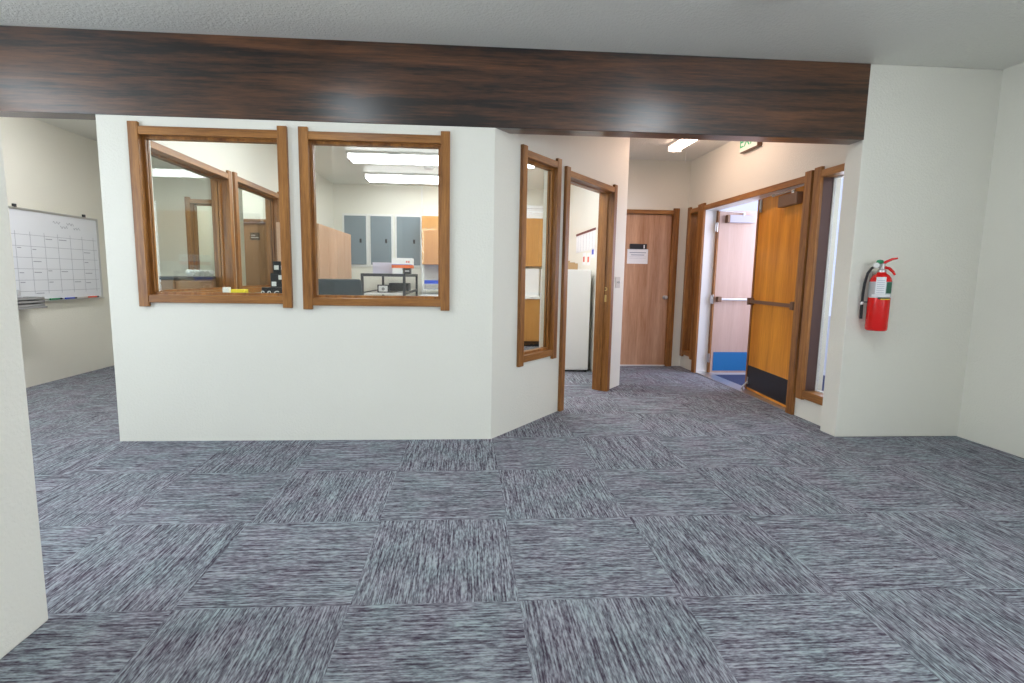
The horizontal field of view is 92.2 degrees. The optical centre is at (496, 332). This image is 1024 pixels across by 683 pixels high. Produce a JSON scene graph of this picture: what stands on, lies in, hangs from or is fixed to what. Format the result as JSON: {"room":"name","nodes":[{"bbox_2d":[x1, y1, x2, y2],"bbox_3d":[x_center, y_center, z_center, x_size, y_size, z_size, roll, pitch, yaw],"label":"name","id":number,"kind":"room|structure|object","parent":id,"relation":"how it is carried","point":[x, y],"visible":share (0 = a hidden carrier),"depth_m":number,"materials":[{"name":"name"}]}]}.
{"room":"office lobby","nodes":[
{"label":"office lobby","id":0,"kind":"room"},
{"bbox_2d":[0,127,47,658],"bbox_3d":[-1.432,-0.035,-1.286,0.220,2.685,5.634,0,7,-4],"label":"wall","id":1,"kind":"structure","parent":0,"point":[23,602],"depth_m":1.53,"materials":[{"name":"beige paint"}]},
{"bbox_2d":[0,117,113,387],"bbox_3d":[-4.571,-0.472,2.083,0.130,2.685,12.800,0,7,-4],"label":"wall","id":2,"kind":"structure","parent":0,"point":[49,168],"depth_m":5.29,"materials":[{"name":"beige paint"}]},
{"bbox_2d":[18,306,47,309],"bbox_3d":[-4.545,-0.124,4.586,0.240,0.218,0.580,0,7,-4],"label":"wall shelf","id":3,"kind":"object","parent":2,"relation":"attached to","point":[23,308],"visible":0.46,"depth_m":4.70,"materials":[{"name":"grey plastic"}]},
{"bbox_2d":[17,297,44,307],"bbox_3d":[-4.522,-0.279,4.590,0.165,0.090,0.520,0,7,-4],"label":"trays","id":4,"kind":"object","parent":3,"relation":"on","point":[25,301],"visible":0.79,"depth_m":4.73,"materials":[{"name":"grey plastic"}]},
{"bbox_2d":[16,290,22,297],"bbox_3d":[-4.570,-0.371,4.697,0.068,0.080,0.068,0,7,-4],"label":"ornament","id":5,"kind":"object","parent":4,"relation":"on","point":[18,291],"visible":0.6,"depth_m":4.69,"materials":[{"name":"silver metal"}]},
{"bbox_2d":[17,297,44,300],"bbox_3d":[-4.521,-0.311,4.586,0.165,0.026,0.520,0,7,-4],"label":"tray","id":6,"kind":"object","parent":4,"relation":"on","point":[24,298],"depth_m":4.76,"materials":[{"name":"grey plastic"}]},
{"bbox_2d":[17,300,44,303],"bbox_3d":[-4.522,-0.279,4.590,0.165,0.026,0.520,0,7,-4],"label":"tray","id":7,"kind":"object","parent":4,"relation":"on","point":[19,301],"depth_m":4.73,"materials":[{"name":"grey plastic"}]},
{"bbox_2d":[8,203,104,300],"bbox_3d":[-4.670,-0.816,5.186,0.055,0.951,1.357,0,7,-4],"label":"whiteboard","id":8,"kind":"object","parent":2,"relation":"attached to","point":[56,255],"visible":0.91,"depth_m":5.22,"materials":[{"name":"glossy white dry-erase board surface"},{"name":"aluminium frame"}]},
{"bbox_2d":[45,297,104,300],"bbox_3d":[-4.669,-0.349,5.256,0.037,0.008,1.275,0,7,-4],"label":"marker tray","id":9,"kind":"object","parent":8,"relation":"on","point":[46,298],"depth_m":5.34,"materials":[{"name":"silver metal"}]},
{"bbox_2d":[151,156,245,285],"bbox_3d":[-4.079,-0.978,6.513,1.400,2.685,0.120,0,7,-4],"label":"wall","id":10,"kind":"structure","parent":0,"point":[172,183],"depth_m":6.38,"materials":[{"name":"beige paint"}]},
{"bbox_2d":[184,197,211,269],"bbox_3d":[-3.744,-1.167,6.511,0.595,1.190,0.172,0,7,-4],"label":"window","id":11,"kind":"structure","parent":10,"relation":"in","point":[191,205],"depth_m":6.43,"materials":[{"name":"brown wood"}]},
{"bbox_2d":[197,190,265,275],"bbox_3d":[-3.880,-1.166,8.162,2.000,2.685,0.130,0,7,-4],"label":"wall","id":12,"kind":"structure","parent":0,"point":[253,204],"depth_m":8.00,"materials":[{"name":"beige paint"}]},
{"bbox_2d":[243,219,265,222],"bbox_3d":[-3.889,-0.854,8.184,1.010,2.060,0.158,0,7,-4],"label":"door frame","id":13,"kind":"structure","parent":12,"relation":"attached to","point":[244,220],"depth_m":8.00,"materials":[{"name":"brown wood"}]},
{"bbox_2d":[244,223,267,285],"bbox_3d":[-3.887,-0.813,8.155,0.870,1.965,0.106,0,7,-4],"label":"door","id":14,"kind":"structure","parent":12,"relation":"in","point":[255,241],"depth_m":8.11,"materials":[{"name":"brown wood"}]},
{"bbox_2d":[154,141,333,292],"bbox_3d":[-2.701,-0.891,5.942,0.120,2.685,5.140,0,7,-4],"label":"wall","id":15,"kind":"structure","parent":0,"point":[257,164],"depth_m":5.19,"materials":[{"name":"beige paint"}]},
{"bbox_2d":[150,140,236,291],"bbox_3d":[-2.585,-0.866,4.096,0.172,1.193,1.340,0,7,-4],"label":"window","id":16,"kind":"structure","parent":15,"relation":"in","point":[220,181],"depth_m":4.67,"materials":[{"name":"brown wood"}]},
{"bbox_2d":[232,172,279,292],"bbox_3d":[-2.667,-1.026,5.419,0.172,1.205,1.210,0,7,-4],"label":"window","id":17,"kind":"structure","parent":15,"relation":"in","point":[271,198],"depth_m":5.47,"materials":[{"name":"brown wood"}]},
{"bbox_2d":[95,114,494,440],"bbox_3d":[-1.318,-0.322,3.437,2.575,2.172,0.130,0,7,-4],"label":"wall partition","id":18,"kind":"structure","parent":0,"point":[184,371],"depth_m":3.42,"materials":[{"name":"beige paint"}]},
{"bbox_2d":[127,121,292,307],"bbox_3d":[-1.892,-0.773,3.335,1.000,1.193,0.156,0,7,-4],"label":"window","id":19,"kind":"structure","parent":18,"relation":"in","point":[139,137],"depth_m":3.26,"materials":[{"name":"brown wood"}]},
{"bbox_2d":[298,126,449,310],"bbox_3d":[-0.824,-0.761,3.403,0.995,1.201,0.156,0,7,-4],"label":"window","id":20,"kind":"structure","parent":18,"relation":"in","point":[307,140],"depth_m":3.33,"materials":[{"name":"brown wood"}]},
{"bbox_2d":[333,184,543,295],"bbox_3d":[-0.876,-1.181,8.679,4.100,2.685,0.130,0,7,-4],"label":"wall","id":21,"kind":"structure","parent":0,"point":[347,198],"depth_m":8.45,"materials":[{"name":"beige paint"}]},
{"bbox_2d":[342,213,368,266],"bbox_3d":[-2.429,-1.585,8.449,0.435,0.895,0.042,0,7,-4],"label":"locker","id":22,"kind":"object","parent":21,"relation":"attached to","point":[356,225],"visible":0.84,"depth_m":8.44,"materials":[{"name":"grey metal"}]},
{"bbox_2d":[368,214,393,266],"bbox_3d":[-1.995,-1.582,8.477,0.421,0.895,0.042,0,7,-4],"label":"locker","id":23,"kind":"object","parent":21,"relation":"attached to","point":[381,229],"visible":0.85,"depth_m":8.46,"materials":[{"name":"grey metal"}]},
{"bbox_2d":[395,214,420,267],"bbox_3d":[-1.529,-1.579,8.506,0.470,0.895,0.042,0,7,-4],"label":"locker","id":24,"kind":"object","parent":21,"relation":"attached to","point":[407,227],"visible":0.83,"depth_m":8.49,"materials":[{"name":"grey metal"}]},
{"bbox_2d":[421,186,422,293],"bbox_3d":[-1.306,-1.175,8.573,0.020,2.685,0.030,0,7,-4],"label":"trim","id":25,"kind":"structure","parent":21,"relation":"attached to","point":[421,186],"depth_m":8.52,"materials":[{"name":"white paint"}]},
{"bbox_2d":[422,216,437,264],"bbox_3d":[-0.987,-1.554,8.388,0.558,0.800,0.348,0,7,-4],"label":"upper cabinet","id":26,"kind":"object","parent":21,"relation":"attached to","point":[429,223],"visible":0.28,"depth_m":8.21,"materials":[{"name":"brown wood"}]},
{"bbox_2d":[526,218,542,266],"bbox_3d":[0.690,-1.542,8.493,0.558,0.800,0.348,0,7,-4],"label":"upper cabinet","id":27,"kind":"object","parent":21,"relation":"attached to","point":[534,226],"visible":0.37,"depth_m":8.32,"materials":[{"name":"brown wood"}]},
{"bbox_2d":[527,205,542,218],"bbox_3d":[0.594,-2.046,8.422,0.352,0.215,0.262,0,7,-4],"label":"carton","id":28,"kind":"object","parent":27,"relation":"on","point":[533,211],"visible":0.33,"depth_m":8.29,"materials":[{"name":"white paper"}]},
{"bbox_2d":[0,346,1023,682],"bbox_3d":[-0.464,0.917,2.499,8.600,0.050,13.100,0,7,-4],"label":"floor","id":29,"kind":"structure","parent":0,"point":[666,524],"depth_m":2.13,"materials":[{"name":"carpet"}]},
{"bbox_2d":[159,276,215,289],"bbox_3d":[-2.911,0.030,4.716,0.400,1.130,1.220,0,7,-4],"label":"credenza","id":30,"kind":"object","parent":29,"relation":"on","point":[165,282],"visible":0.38,"depth_m":4.26,"materials":[{"name":"brown wood"}]},
{"bbox_2d":[186,269,193,275],"bbox_3d":[-2.892,-0.562,4.638,0.068,0.066,0.068,0,7,-4],"label":"jar","id":31,"kind":"object","parent":30,"relation":"on","point":[189,272],"visible":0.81,"depth_m":4.62,"materials":[{"name":"white ceramic"}]},
{"bbox_2d":[193,270,199,275],"bbox_3d":[-2.898,-0.573,4.732,0.068,0.066,0.068,0,7,-4],"label":"jar","id":32,"kind":"object","parent":30,"relation":"on","point":[196,272],"visible":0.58,"depth_m":4.71,"materials":[{"name":"white ceramic"}]},
{"bbox_2d":[198,270,204,275],"bbox_3d":[-2.904,-0.584,4.826,0.068,0.066,0.068,0,7,-4],"label":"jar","id":33,"kind":"object","parent":30,"relation":"on","point":[202,272],"visible":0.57,"depth_m":4.81,"materials":[{"name":"white ceramic"}]},
{"bbox_2d":[204,270,209,275],"bbox_3d":[-2.909,-0.595,4.920,0.068,0.066,0.068,0,7,-4],"label":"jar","id":34,"kind":"object","parent":30,"relation":"on","point":[207,272],"visible":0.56,"depth_m":4.90,"materials":[{"name":"white ceramic"}]},
{"bbox_2d":[276,222,351,278],"bbox_3d":[-2.414,-0.513,6.710,0.490,1.765,1.640,0,7,-4],"label":"tall cabinet","id":35,"kind":"object","parent":29,"relation":"on","point":[333,245],"visible":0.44,"depth_m":6.39,"materials":[{"name":"beige wood"}]},
{"bbox_2d":[318,279,362,294],"bbox_3d":[-1.772,-0.039,5.502,0.610,1.119,0.659,0,7,-8],"label":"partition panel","id":36,"kind":"object","parent":29,"relation":"on","point":[325,286],"visible":0.15,"depth_m":5.17,"materials":[{"name":"grey fabric"}]},
{"bbox_2d":[361,273,417,295],"bbox_3d":[-1.606,-0.311,7.591,0.600,1.185,1.720,0,7,-4],"label":"metal table","id":37,"kind":"object","parent":29,"relation":"on","point":[404,292],"visible":0.48,"depth_m":6.72,"materials":[{"name":"grey metal"}]},
{"bbox_2d":[373,262,391,273],"bbox_3d":[-1.661,-0.951,7.261,0.300,0.160,0.220,0,7,-4],"label":"paper stack","id":38,"kind":"object","parent":37,"relation":"on","point":[378,267],"visible":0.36,"depth_m":7.15,"materials":[{"name":"white paper"}]},
{"bbox_2d":[377,285,388,292],"bbox_3d":[-1.590,-0.614,6.884,0.160,0.109,0.034,0,7,-4],"label":"picture frame","id":39,"kind":"object","parent":37,"relation":"on","point":[380,288],"visible":1,"depth_m":6.87,"materials":[{"name":"white plastic"}]},
{"bbox_2d":[379,286,387,291],"bbox_3d":[-1.589,-0.613,6.870,0.124,0.082,0.002,0,7,-4],"label":"picture","id":40,"kind":"object","parent":39,"relation":"attached to","point":[381,288],"depth_m":6.87,"materials":[{"name":"grey paper"}]},
{"bbox_2d":[364,290,410,294],"bbox_3d":[-1.601,-0.626,7.554,0.560,0.020,1.660,0,7,-4],"label":"shelf","id":41,"kind":"object","parent":37,"relation":"attached to","point":[372,291],"depth_m":6.83,"materials":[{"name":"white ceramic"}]},
{"bbox_2d":[392,268,403,273],"bbox_3d":[-1.407,-0.882,7.047,0.140,0.080,0.250,0,7,-4],"label":"paper stack","id":42,"kind":"object","parent":37,"relation":"on","point":[394,270],"visible":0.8,"depth_m":6.92,"materials":[{"name":"white paper"}]},
{"bbox_2d":[392,258,413,267],"bbox_3d":[-1.347,-0.992,7.048,0.282,0.140,0.274,0,7,-4],"label":"carton","id":43,"kind":"object","parent":42,"relation":"on","point":[396,262],"visible":0.91,"depth_m":6.91,"materials":[{"name":"white cardboard"}]},
{"bbox_2d":[389,283,410,290],"bbox_3d":[-1.535,-0.724,7.789,0.300,0.119,0.300,0,7,-4],"label":"flat tray","id":44,"kind":"object","parent":37,"relation":"on","point":[392,286],"visible":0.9,"depth_m":7.64,"materials":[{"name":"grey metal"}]},
{"bbox_2d":[404,268,411,273],"bbox_3d":[-1.270,-0.875,7.010,0.090,0.080,0.142,0,7,-4],"label":"box","id":45,"kind":"object","parent":37,"relation":"on","point":[406,270],"visible":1,"depth_m":6.94,"materials":[{"name":"grey metal"}]},
{"bbox_2d":[524,299,539,345],"bbox_3d":[0.678,-0.191,8.524,0.558,0.800,0.578,0,7,-4],"label":"base cabinet","id":46,"kind":"object","parent":29,"relation":"on","point":[532,306],"visible":0.4,"depth_m":8.23,"materials":[{"name":"brown wood"}]},
{"bbox_2d":[539,269,590,371],"bbox_3d":[0.858,-0.172,6.343,0.535,1.268,0.598,0,7,-4],"label":"refrigerator","id":47,"kind":"object","parent":29,"relation":"on","point":[579,281],"visible":0.37,"depth_m":6.07,"materials":[{"name":"white metal"}]},
{"bbox_2d":[568,261,577,269],"bbox_3d":[0.885,-0.836,6.110,0.200,0.105,0.160,0,7,-4],"label":"cardboard box","id":48,"kind":"object","parent":47,"relation":"on","point":[571,265],"visible":0.39,"depth_m":6.04,"materials":[{"name":"brown cardboard"}]},
{"bbox_2d":[820,64,1002,436],"bbox_3d":[3.164,-0.545,3.703,1.170,2.685,0.160,0,7,-4],"label":"wall pier","id":49,"kind":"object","parent":29,"relation":"on","point":[915,189],"visible":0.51,"depth_m":3.61,"materials":[{"name":"beige paint"}]},
{"bbox_2d":[859,257,897,330],"bbox_3d":[2.745,-0.276,3.550,0.141,0.524,0.154,-1,7,-14],"label":"fire extinguisher","id":50,"kind":"object","parent":49,"relation":"attached to","point":[880,282],"visible":1,"depth_m":3.51,"materials":[{"name":"red metal"}]},
{"bbox_3d":[-1.393,0.236,3.805,2.200,0.975,0.420,0,7,-4],"label":"countertop","id":51,"kind":"structure","parent":29,"relation":"on","visible":0},
{"bbox_2d":[222,287,230,291],"bbox_3d":[-2.000,-0.290,3.648,0.040,0.090,0.060,-1,7,-12],"label":"paper pad","id":52,"kind":"object","parent":51,"relation":"on","point":[225,289],"visible":0.45,"depth_m":3.62,"materials":[{"name":"white paper"}]},
{"bbox_2d":[231,289,247,292],"bbox_3d":[-1.900,-0.281,3.637,0.095,0.077,0.070,0,7,-4],"label":"sticky note pad","id":53,"kind":"object","parent":51,"relation":"on","point":[232,290],"visible":0.44,"depth_m":3.60,"materials":[{"name":"yellow paper"}]},
{"bbox_2d":[261,287,281,292],"bbox_3d":[-1.636,-0.285,3.622,0.174,0.095,0.052,0,7,-4],"label":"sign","id":54,"kind":"object","parent":51,"relation":"on","point":[264,289],"visible":0.31,"depth_m":3.59,"materials":[{"name":"black paper"}]},
{"bbox_2d":[270,261,281,286],"bbox_3d":[-1.680,-0.406,3.821,0.110,0.290,0.123,0,7,-4],"label":"desk organizer","id":55,"kind":"object","parent":51,"relation":"on","point":[275,277],"visible":0.5,"depth_m":3.77,"materials":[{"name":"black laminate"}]},
{"bbox_3d":[-0.999,-0.204,8.419,0.558,0.800,0.578,0,7,-4],"label":"base cabinet","id":56,"kind":"object","parent":29,"relation":"on","visible":0},
{"bbox_2d":[420,294,539,298],"bbox_3d":[-0.152,-0.616,8.414,2.260,0.045,0.605,0,7,-4],"label":"countertop","id":57,"kind":"structure","parent":56,"relation":"on","point":[526,297],"depth_m":8.16,"materials":[{"name":"white laminate"}]},
{"bbox_2d":[424,284,437,294],"bbox_3d":[-1.008,-0.733,8.325,0.440,0.182,0.300,0,7,-4],"label":"tray","id":58,"kind":"object","parent":57,"relation":"on","point":[425,288],"visible":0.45,"depth_m":8.18,"materials":[{"name":"silver metal"}]},
{"bbox_2d":[424,280,437,283],"bbox_3d":[-1.016,-0.852,8.306,0.400,0.057,0.250,0,7,-4],"label":"box","id":59,"kind":"object","parent":58,"relation":"on","point":[425,281],"visible":0.56,"depth_m":8.18,"materials":[{"name":"blue plastic"}]},
{"bbox_2d":[525,269,538,295],"bbox_3d":[0.578,-0.862,8.459,0.240,0.455,0.300,0,7,-4],"label":"paper stack","id":60,"kind":"object","parent":57,"relation":"on","point":[531,275],"visible":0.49,"depth_m":8.31,"materials":[{"name":"white paper"}]},
{"bbox_2d":[0,0,1023,188],"bbox_3d":[-0.424,-1.824,2.182,8.600,0.100,13.100,0,7,-4],"label":"ceiling","id":61,"kind":"structure","parent":0,"point":[972,34],"depth_m":2.98,"materials":[{"name":"paint"}]},
{"bbox_2d":[364,172,437,183],"bbox_3d":[-0.802,-2.371,7.642,2.400,0.080,0.420,0,7,-4],"label":"fluorescent light","id":62,"kind":"object","parent":61,"relation":"attached to","point":[370,177],"visible":0.48,"depth_m":7.43,"materials":[{"name":"white plastic"}]},
{"bbox_2d":[424,166,433,170],"bbox_3d":[-0.960,-2.313,6.953,0.150,0.042,0.150,0,7,-4],"label":"smoke detector","id":63,"kind":"object","parent":61,"relation":"attached to","point":[428,168],"visible":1,"depth_m":6.90,"materials":[{"name":"white plastic"}]},
{"bbox_2d":[0,25,870,144],"bbox_3d":[-0.981,-1.653,3.299,7.170,0.513,0.136,0,7,-4],"label":"ceiling beam","id":64,"kind":"structure","parent":61,"relation":"attached to","point":[52,73],"depth_m":3.26,"materials":[{"name":"brown wood"}]},
{"bbox_2d":[346,151,535,168],"bbox_3d":[-0.681,-2.218,6.336,2.400,0.080,0.370,0,7,-4],"label":"fluorescent light","id":65,"kind":"object","parent":61,"relation":"attached to","point":[373,157],"visible":0.57,"depth_m":6.15,"materials":[{"name":"white plastic"}]},
{"bbox_2d":[667,139,696,151],"bbox_3d":[2.052,-2.022,4.995,0.155,0.080,1.220,0,7,-4],"label":"fluorescent light","id":66,"kind":"object","parent":61,"relation":"attached to","point":[676,145],"visible":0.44,"depth_m":5.38,"materials":[{"name":"white plastic"}]},
{"bbox_2d":[491,128,629,438],"bbox_3d":[0.625,-0.662,4.387,0.116,2.685,2.331,6,8,36],"label":"wall","id":67,"kind":"structure","parent":0,"point":[520,396],"depth_m":3.86,"materials":[{"name":"beige paint"}]},
{"bbox_2d":[516,144,561,366],"bbox_3d":[0.294,-0.580,3.928,0.141,1.642,0.570,6,8,36],"label":"window","id":68,"kind":"structure","parent":67,"relation":"in","point":[554,167],"depth_m":4.01,"materials":[{"name":"brown wood"}]},
{"bbox_2d":[557,166,617,410],"bbox_3d":[0.814,-0.396,4.678,0.171,2.095,1.047,6,8,36],"label":"door frame","id":69,"kind":"structure","parent":67,"relation":"in","point":[608,194],"depth_m":4.97,"materials":[{"name":"brown wood"}]},
{"bbox_2d":[615,277,619,287],"bbox_3d":[1.272,-0.526,5.169,0.018,0.115,0.116,6,8,36],"label":"light switch","id":70,"kind":"object","parent":67,"relation":"attached to","point":[617,279],"visible":1,"depth_m":5.15,"materials":[{"name":"beige plastic"}]},
{"bbox_2d":[568,185,598,371],"bbox_3d":[1.203,-0.957,7.011,0.115,2.685,3.485,0,7,-4],"label":"wall","id":71,"kind":"structure","parent":0,"point":[584,203],"depth_m":6.49,"materials":[{"name":"beige paint"}]},
{"bbox_2d":[582,253,585,264],"bbox_3d":[1.169,-0.989,6.609,0.004,0.160,0.170,0,7,-4],"label":"notice","id":72,"kind":"object","parent":71,"relation":"attached to","point":[584,254],"visible":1,"depth_m":6.58,"materials":[{"name":"white paper"}]},
{"bbox_2d":[576,228,595,252],"bbox_3d":[1.171,-1.216,6.562,0.010,0.262,1.050,0,7,-4],"label":"chart","id":73,"kind":"object","parent":71,"relation":"attached to","point":[585,241],"visible":1,"depth_m":6.48,"materials":[{"name":"white paper"}]},
{"bbox_2d":[587,253,589,264],"bbox_3d":[1.183,-0.952,6.372,0.004,0.160,0.170,0,7,-4],"label":"notice","id":74,"kind":"object","parent":71,"relation":"attached to","point":[588,254],"visible":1,"depth_m":6.37,"materials":[{"name":"white paper"}]},
{"bbox_2d":[591,249,594,257],"bbox_3d":[1.198,-1.016,6.144,0.004,0.160,0.170,0,7,-4],"label":"notice","id":75,"kind":"object","parent":71,"relation":"attached to","point":[593,250],"visible":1,"depth_m":6.12,"materials":[{"name":"white paper"}]},
{"bbox_2d":[627,159,691,365],"bbox_3d":[1.976,-0.892,6.544,1.370,2.685,0.120,0,7,-4],"label":"wall","id":76,"kind":"structure","parent":0,"point":[652,184],"depth_m":6.39,"materials":[{"name":"beige paint"}]},
{"bbox_2d":[620,214,671,365],"bbox_3d":[1.838,-0.545,6.515,0.887,2.000,0.086,0,7,-4],"label":"door","id":77,"kind":"structure","parent":76,"relation":"in","point":[645,288],"depth_m":6.55,"materials":[{"name":"brown wood"}]},
{"bbox_2d":[627,244,647,263],"bbox_3d":[1.850,-1.035,6.473,0.278,0.258,0.015,0,7,-4],"label":"notice","id":78,"kind":"object","parent":77,"relation":"attached to","point":[637,253],"visible":1,"depth_m":6.48,"materials":[{"name":"white paper"}]},
{"bbox_2d":[627,208,679,365],"bbox_3d":[1.836,-0.592,6.557,1.047,2.082,0.148,0,7,-4],"label":"door frame","id":79,"kind":"structure","parent":76,"relation":"attached to","point":[675,213],"depth_m":6.50,"materials":[{"name":"brown wood"}]},
{"bbox_2d":[680,141,846,425],"bbox_3d":[2.659,-0.719,5.139,0.160,2.685,2.790,0,7,-4],"label":"wall","id":80,"kind":"structure","parent":0,"point":[722,173],"depth_m":4.77,"materials":[{"name":"beige paint"}]},
{"bbox_2d":[679,204,700,359],"bbox_3d":[2.570,-0.635,6.341,0.186,1.940,0.355,0,7,-4],"label":"window","id":81,"kind":"structure","parent":80,"relation":"in","point":[693,218],"depth_m":6.42,"materials":[{"name":"brown wood"}]},
{"bbox_2d":[706,210,756,372],"bbox_3d":[3.086,-0.481,6.066,0.922,1.984,0.103,0,7,-4],"label":"door","id":82,"kind":"structure","parent":80,"relation":"in","point":[735,231],"depth_m":6.06,"materials":[{"name":"pink wood"}]},
{"bbox_2d":[696,372,784,410],"bbox_3d":[2.635,0.607,5.316,0.165,0.010,1.792,0,7,-4],"label":"threshold","id":83,"kind":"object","parent":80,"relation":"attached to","point":[713,377],"depth_m":5.36,"materials":[{"name":"silver metal"}]},
{"bbox_2d":[696,184,803,371],"bbox_3d":[2.653,-0.392,5.200,0.160,2.022,1.828,0,7,-4],"label":"trim","id":84,"kind":"structure","parent":80,"relation":"attached to","point":[710,218],"depth_m":6.06,"materials":[{"name":"white paint"}]},
{"bbox_2d":[740,141,761,153],"bbox_3d":[2.570,-1.948,4.985,0.056,0.190,0.320,0,7,-4],"label":"exit sign","id":85,"kind":"object","parent":80,"relation":"attached to","point":[745,146],"visible":0.51,"depth_m":5.00,"materials":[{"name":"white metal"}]},
{"bbox_2d":[691,170,814,414],"bbox_3d":[2.559,-0.428,5.190,0.028,2.092,1.960,0,7,-4],"label":"door frame","id":86,"kind":"structure","parent":80,"relation":"attached to","point":[807,180],"depth_m":4.32,"materials":[{"name":"brown wood"}]},
{"bbox_2d":[741,186,803,406],"bbox_3d":[2.658,-0.334,4.748,0.116,1.986,0.901,1,7,2],"label":"door","id":87,"kind":"structure","parent":80,"relation":"in","point":[778,226],"depth_m":4.75,"materials":[{"name":"orange wood"}]},
{"bbox_2d":[795,163,844,405],"bbox_3d":[2.715,-0.373,3.983,0.188,1.935,0.406,0,7,-4],"label":"window","id":88,"kind":"structure","parent":80,"relation":"in","point":[825,180],"depth_m":4.10,"materials":[{"name":"brown wood"}]},
{"bbox_2d":[957,62,1023,457],"bbox_3d":[3.876,-0.101,-0.044,0.150,2.685,7.460,0,7,-4],"label":"wall","id":89,"kind":"structure","parent":0,"point":[992,403],"depth_m":3.49,"materials":[{"name":"beige paint"}]},
{"label":"outside","id":90,"kind":"structure","parent":0,"visible":0},
{"bbox_2d":[711,316,830,374],"bbox_3d":[8.061,0.496,7.617,10.949,0.100,18.000,0,7,-4],"label":"ground","id":91,"kind":"structure","parent":90,"point":[828,328],"depth_m":7.34,"materials":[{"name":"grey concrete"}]},
{"bbox_2d":[716,375,824,390],"bbox_3d":[3.443,0.626,5.410,1.440,0.014,1.560,0,7,-4],"label":"entrance mat","id":92,"kind":"object","parent":91,"relation":"on","point":[738,379],"visible":0.02,"depth_m":5.91,"materials":[{"name":"blue"}]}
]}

